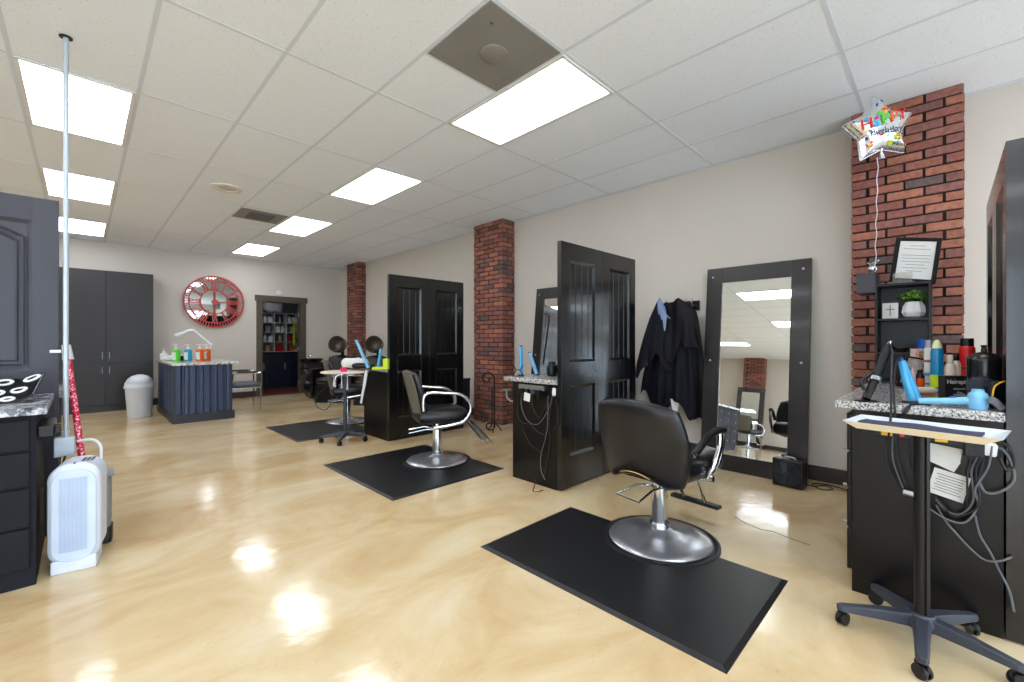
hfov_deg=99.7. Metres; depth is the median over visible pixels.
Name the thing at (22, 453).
base cabinet
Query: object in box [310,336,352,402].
chair
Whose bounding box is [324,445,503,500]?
rubber mat
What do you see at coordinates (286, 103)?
ceiling
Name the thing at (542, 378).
countertop
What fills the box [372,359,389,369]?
holder
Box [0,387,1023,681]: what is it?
floor
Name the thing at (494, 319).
brick pillar
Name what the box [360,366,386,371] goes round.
countertop
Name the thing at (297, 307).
door
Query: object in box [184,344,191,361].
pump bottle
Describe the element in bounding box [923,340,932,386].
spray can
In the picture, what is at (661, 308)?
cape
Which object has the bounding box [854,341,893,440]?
iron
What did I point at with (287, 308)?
wall
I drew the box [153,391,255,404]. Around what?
baseboard
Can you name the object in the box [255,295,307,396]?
trim
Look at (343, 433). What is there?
trolley
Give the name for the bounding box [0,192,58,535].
divider
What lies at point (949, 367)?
bottle
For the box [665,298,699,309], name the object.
coat rack
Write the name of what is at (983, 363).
jug
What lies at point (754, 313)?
mirror glass
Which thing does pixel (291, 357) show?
base cabinet
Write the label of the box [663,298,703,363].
cape
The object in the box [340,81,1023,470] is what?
wall
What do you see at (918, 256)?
frame
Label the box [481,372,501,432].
stand
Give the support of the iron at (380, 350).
in the holder
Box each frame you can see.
[889,237,941,283]
[895,356,923,386]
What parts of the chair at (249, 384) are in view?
leg frame, seat, armrest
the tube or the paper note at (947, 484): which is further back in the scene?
the tube
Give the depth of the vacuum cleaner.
2.61 m
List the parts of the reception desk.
corner post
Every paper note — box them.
[930,443,961,461]
[930,449,960,471]
[930,467,970,502]
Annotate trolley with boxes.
[319,370,368,445]
[835,414,1023,681]
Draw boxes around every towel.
[341,358,368,367]
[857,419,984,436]
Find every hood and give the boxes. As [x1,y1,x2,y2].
[328,336,346,352]
[365,335,383,352]
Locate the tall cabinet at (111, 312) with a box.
[59,267,152,414]
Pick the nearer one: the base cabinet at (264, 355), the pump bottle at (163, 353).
the pump bottle at (163, 353)
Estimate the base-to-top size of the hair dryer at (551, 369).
0.133 m
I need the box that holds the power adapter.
[964,442,984,457]
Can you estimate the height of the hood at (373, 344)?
0.360 m
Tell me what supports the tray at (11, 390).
on the countertop at (37, 404)
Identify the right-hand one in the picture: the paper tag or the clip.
the clip
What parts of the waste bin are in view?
lid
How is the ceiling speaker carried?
attached to the ceiling
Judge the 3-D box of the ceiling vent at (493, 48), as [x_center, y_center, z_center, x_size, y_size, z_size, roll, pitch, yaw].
[-0.112,-1.786,2.683,0.586,0.026,0.586,0,0,-45]
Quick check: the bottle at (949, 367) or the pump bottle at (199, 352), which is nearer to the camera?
the bottle at (949, 367)
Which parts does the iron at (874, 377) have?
rest plate, clamp lever, power cord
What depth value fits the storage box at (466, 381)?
6.69 m
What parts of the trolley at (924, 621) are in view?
leg, leg, leg, leg, leg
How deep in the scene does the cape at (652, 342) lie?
4.62 m
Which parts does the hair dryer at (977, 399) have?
power cord, handle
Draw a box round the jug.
[966,345,1002,396]
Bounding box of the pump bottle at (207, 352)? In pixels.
[203,344,210,360]
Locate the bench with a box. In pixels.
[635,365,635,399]
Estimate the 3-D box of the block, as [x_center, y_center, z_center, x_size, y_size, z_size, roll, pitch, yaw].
[2.655,-0.210,3.030,0.042,0.110,0.084,0,0,-45]
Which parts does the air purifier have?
grille panel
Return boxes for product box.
[910,349,923,373]
[938,375,965,397]
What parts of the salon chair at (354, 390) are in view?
backrest, plate, seat, chrome arm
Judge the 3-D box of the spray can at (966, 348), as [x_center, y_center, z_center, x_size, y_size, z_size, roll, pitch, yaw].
[2.739,0.139,2.600,0.074,0.310,0.074,0,0,-45]
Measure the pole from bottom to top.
2.588 m
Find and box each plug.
[903,489,912,497]
[985,443,997,456]
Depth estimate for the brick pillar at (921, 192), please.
3.16 m
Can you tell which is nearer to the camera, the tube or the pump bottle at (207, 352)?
the tube
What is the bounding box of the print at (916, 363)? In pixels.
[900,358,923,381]
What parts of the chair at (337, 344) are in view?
armrest, seat, backrest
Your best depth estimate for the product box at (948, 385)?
2.20 m
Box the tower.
[875,281,931,383]
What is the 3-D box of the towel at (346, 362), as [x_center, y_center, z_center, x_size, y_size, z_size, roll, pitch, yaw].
[-2.036,0.285,5.600,0.340,0.144,0.200,0,0,-5]
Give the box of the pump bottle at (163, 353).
[160,349,167,359]
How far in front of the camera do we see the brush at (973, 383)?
1.90 m
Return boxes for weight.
[867,260,878,272]
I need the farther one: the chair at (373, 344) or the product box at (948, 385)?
the chair at (373, 344)
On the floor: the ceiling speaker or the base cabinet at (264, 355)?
the base cabinet at (264, 355)
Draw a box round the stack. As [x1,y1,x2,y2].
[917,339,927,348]
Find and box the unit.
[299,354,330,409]
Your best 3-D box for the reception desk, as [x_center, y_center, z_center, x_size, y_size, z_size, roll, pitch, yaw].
[-5.358,0.799,7.277,0.790,0.862,1.825,0,0,-45]
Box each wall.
[59,237,339,397]
[263,303,297,350]
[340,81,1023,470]
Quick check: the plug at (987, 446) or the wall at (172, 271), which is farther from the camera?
the wall at (172, 271)
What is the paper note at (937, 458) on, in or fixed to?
attached to the base cabinet at (879, 521)
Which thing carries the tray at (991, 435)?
on the trolley at (924, 621)
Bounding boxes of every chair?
[232,369,261,409]
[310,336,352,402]
[323,360,363,424]
[349,335,386,405]
[402,370,493,467]
[598,398,727,562]
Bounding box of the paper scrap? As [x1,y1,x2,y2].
[670,399,678,411]
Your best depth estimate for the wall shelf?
11.73 m
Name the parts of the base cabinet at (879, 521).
drawer, drawer, drawer, drawer, power cord, power cord, power cord, power cord, power strip, power cord, power cord, power cord, power cord, power cord, power cord, power cord, power cord, power cord, power cord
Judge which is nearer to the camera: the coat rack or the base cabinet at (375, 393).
the coat rack
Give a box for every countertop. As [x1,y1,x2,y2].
[0,393,53,417]
[59,384,75,397]
[156,358,238,365]
[263,351,296,353]
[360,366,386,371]
[504,373,556,384]
[835,383,1004,422]
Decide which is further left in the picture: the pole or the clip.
the pole
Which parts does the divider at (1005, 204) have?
door, panel, panel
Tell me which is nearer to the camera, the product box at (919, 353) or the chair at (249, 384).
the product box at (919, 353)
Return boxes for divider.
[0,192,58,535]
[387,274,462,440]
[557,240,634,490]
[986,137,1023,644]
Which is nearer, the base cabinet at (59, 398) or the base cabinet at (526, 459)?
the base cabinet at (59, 398)
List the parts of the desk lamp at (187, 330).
arm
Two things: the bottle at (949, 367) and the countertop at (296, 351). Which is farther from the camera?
the countertop at (296, 351)
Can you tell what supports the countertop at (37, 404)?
on the base cabinet at (22, 453)
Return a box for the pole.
[50,33,102,462]
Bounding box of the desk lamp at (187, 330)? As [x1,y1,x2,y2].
[174,329,212,349]
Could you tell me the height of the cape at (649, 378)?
1.147 m
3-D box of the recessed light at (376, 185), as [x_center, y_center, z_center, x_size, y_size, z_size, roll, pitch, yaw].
[-1.615,-1.791,5.057,0.584,0.012,1.193,0,0,-45]
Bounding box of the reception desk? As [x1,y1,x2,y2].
[157,362,234,424]
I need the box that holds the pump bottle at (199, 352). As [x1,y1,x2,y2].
[196,344,203,360]
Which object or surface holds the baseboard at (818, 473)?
attached to the wall at (792, 202)
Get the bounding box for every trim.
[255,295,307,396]
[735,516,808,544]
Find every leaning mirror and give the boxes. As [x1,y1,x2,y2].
[531,287,556,373]
[701,258,812,485]
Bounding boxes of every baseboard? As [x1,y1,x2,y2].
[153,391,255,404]
[471,407,846,485]
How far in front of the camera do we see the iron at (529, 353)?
4.07 m
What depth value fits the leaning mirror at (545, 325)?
5.90 m
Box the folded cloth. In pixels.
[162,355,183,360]
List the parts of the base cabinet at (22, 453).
drawer, drawer, drawer, drawer, power strip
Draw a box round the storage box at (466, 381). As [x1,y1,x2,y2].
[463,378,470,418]
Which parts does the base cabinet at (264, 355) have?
door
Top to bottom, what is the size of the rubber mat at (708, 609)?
0.019 m
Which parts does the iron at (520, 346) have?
arm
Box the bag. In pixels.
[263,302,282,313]
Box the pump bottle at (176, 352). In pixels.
[172,344,179,361]
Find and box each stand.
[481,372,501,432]
[891,272,914,282]
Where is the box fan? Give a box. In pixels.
[772,455,846,490]
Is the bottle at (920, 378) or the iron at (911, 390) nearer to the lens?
the iron at (911, 390)
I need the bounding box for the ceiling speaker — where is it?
[210,183,242,192]
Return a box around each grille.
[217,186,236,190]
[244,212,275,221]
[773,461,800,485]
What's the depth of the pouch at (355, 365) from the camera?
5.38 m
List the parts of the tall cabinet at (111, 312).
door, door, door, door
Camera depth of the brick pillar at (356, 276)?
9.86 m
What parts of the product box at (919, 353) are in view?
print panel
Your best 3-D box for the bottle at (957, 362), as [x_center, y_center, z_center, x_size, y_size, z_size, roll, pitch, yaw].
[2.693,0.183,2.620,0.048,0.220,0.048,0,0,-45]
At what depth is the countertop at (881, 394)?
2.00 m
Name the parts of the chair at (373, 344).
armrest, seat, backrest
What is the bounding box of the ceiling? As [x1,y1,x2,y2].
[0,0,1023,269]
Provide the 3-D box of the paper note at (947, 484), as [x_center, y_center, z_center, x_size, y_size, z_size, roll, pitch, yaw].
[1.909,0.630,1.889,0.003,0.137,0.137,0,0,-45]
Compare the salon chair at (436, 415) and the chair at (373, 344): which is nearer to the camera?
the salon chair at (436, 415)
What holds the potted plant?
on the tower
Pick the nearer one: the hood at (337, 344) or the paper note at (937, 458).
the paper note at (937, 458)
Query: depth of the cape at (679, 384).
4.47 m
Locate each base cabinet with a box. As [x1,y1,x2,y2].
[0,414,61,593]
[59,398,60,464]
[263,354,266,388]
[267,353,286,388]
[287,353,296,386]
[364,371,386,440]
[503,381,557,491]
[843,409,1015,638]
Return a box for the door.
[294,307,298,389]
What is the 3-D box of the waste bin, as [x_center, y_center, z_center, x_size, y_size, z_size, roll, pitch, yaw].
[-6.036,0.886,7.001,0.396,0.687,0.396,0,0,-45]
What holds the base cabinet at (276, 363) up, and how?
on the floor
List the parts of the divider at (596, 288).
door, panel, panel, door, panel, panel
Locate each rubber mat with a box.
[266,418,363,441]
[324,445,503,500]
[480,507,787,673]
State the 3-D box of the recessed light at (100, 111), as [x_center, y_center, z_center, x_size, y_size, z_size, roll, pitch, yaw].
[-3.343,-1.791,3.337,0.584,0.012,1.193,0,0,-45]
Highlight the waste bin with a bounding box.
[123,374,154,417]
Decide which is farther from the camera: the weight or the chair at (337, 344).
the chair at (337, 344)
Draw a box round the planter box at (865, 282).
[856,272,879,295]
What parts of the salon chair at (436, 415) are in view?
backrest, plate, seat, chrome arm, chrome arm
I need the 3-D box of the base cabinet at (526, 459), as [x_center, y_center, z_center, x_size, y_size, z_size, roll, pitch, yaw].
[0.511,0.782,4.137,1.340,0.906,0.689,0,0,-45]
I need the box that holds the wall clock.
[182,276,243,327]
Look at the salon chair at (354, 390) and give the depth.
6.37 m
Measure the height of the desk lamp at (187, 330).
0.540 m
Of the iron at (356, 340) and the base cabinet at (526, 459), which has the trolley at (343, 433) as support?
the iron at (356, 340)
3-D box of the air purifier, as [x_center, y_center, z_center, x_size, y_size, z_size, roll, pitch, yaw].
[-2.400,0.941,2.390,0.208,0.577,0.224,0,0,-36]
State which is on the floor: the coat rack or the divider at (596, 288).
the divider at (596, 288)
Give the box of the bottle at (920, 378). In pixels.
[916,370,924,386]
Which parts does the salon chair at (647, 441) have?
handle, seat frame, backrest, plate, seat, armrest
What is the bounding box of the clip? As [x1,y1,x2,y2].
[552,388,555,395]
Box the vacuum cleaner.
[61,344,114,543]
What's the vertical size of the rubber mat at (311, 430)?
0.019 m
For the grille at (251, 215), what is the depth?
6.18 m
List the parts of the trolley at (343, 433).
leg, leg, leg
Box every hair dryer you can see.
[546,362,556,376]
[902,389,988,414]
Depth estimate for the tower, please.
3.08 m
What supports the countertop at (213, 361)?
on the reception desk
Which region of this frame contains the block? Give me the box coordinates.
[882,303,898,318]
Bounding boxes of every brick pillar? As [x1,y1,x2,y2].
[347,262,365,378]
[474,218,514,424]
[851,83,964,409]
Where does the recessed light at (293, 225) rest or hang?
in the ceiling
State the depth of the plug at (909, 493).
1.95 m
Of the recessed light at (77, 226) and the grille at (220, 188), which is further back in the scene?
the recessed light at (77, 226)
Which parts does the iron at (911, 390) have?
power cord, arm, arm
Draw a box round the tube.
[911,367,915,381]
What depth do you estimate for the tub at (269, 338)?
11.49 m
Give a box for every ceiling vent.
[232,207,288,223]
[427,0,560,91]
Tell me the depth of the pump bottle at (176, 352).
6.88 m
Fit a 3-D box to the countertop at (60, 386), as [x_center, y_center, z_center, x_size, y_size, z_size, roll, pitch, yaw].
[-3.639,0.348,2.547,1.495,0.038,0.696,0,0,-45]
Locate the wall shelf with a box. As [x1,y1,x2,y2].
[263,312,296,351]
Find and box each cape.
[636,301,673,377]
[641,302,668,407]
[656,302,695,420]
[657,297,669,330]
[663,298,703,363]
[664,301,703,419]
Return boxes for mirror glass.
[540,298,556,372]
[718,277,790,461]
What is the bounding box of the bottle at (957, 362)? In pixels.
[953,353,960,374]
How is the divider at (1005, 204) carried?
on the floor
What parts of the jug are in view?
spout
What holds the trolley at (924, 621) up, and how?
on the floor
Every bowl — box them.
[299,354,322,363]
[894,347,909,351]
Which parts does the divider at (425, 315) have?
door, panel, panel, door, panel, panel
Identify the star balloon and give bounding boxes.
[841,97,911,271]
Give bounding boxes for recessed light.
[13,55,135,146]
[40,167,116,205]
[59,216,107,236]
[231,243,280,256]
[268,215,333,236]
[328,166,423,204]
[448,54,613,145]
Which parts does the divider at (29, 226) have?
panel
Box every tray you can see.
[0,372,45,403]
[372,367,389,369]
[842,414,1010,444]
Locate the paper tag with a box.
[524,392,529,401]
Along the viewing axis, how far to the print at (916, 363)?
2.68 m
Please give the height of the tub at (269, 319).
0.150 m
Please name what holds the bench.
on the floor
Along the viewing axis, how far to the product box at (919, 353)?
2.68 m
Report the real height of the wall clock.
1.070 m
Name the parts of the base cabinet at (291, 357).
drawer, door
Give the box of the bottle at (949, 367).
[944,355,955,374]
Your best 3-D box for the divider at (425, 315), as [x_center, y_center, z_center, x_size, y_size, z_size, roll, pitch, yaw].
[-1.107,0.201,5.693,1.153,2.042,0.042,0,0,-45]
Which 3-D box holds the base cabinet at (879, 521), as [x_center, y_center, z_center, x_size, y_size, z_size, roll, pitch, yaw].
[2.250,0.781,2.367,1.271,0.897,0.578,0,0,-45]
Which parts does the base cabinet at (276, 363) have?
drawer, door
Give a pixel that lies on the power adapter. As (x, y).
(970, 449)
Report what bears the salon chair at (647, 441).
on the rubber mat at (708, 609)
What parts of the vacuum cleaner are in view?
handle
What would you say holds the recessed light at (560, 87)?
in the ceiling
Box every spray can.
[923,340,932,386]
[930,340,943,387]
[958,338,975,375]
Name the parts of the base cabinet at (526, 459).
power cord, power cord, power strip, power cord, power cord, power cord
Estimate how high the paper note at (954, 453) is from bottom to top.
0.074 m
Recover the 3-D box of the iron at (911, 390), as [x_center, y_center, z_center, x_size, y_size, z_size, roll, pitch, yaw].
[1.825,0.261,2.021,0.284,0.374,0.104,0,0,-20]
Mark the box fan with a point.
(787, 471)
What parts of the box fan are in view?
power cord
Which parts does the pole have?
power cord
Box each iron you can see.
[355,338,371,368]
[377,348,381,366]
[518,345,523,375]
[528,351,539,374]
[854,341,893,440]
[892,356,921,439]
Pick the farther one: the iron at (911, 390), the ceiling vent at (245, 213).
the ceiling vent at (245, 213)
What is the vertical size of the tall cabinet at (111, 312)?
2.455 m
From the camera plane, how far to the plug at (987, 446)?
1.77 m
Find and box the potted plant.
[894,289,933,317]
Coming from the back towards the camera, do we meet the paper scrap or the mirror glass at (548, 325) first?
the mirror glass at (548, 325)
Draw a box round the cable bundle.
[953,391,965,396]
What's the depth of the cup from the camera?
5.19 m
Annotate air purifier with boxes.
[47,455,106,575]
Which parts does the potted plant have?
pot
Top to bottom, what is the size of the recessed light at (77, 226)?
0.012 m
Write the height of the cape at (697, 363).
1.232 m
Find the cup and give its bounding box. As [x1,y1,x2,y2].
[340,367,346,371]

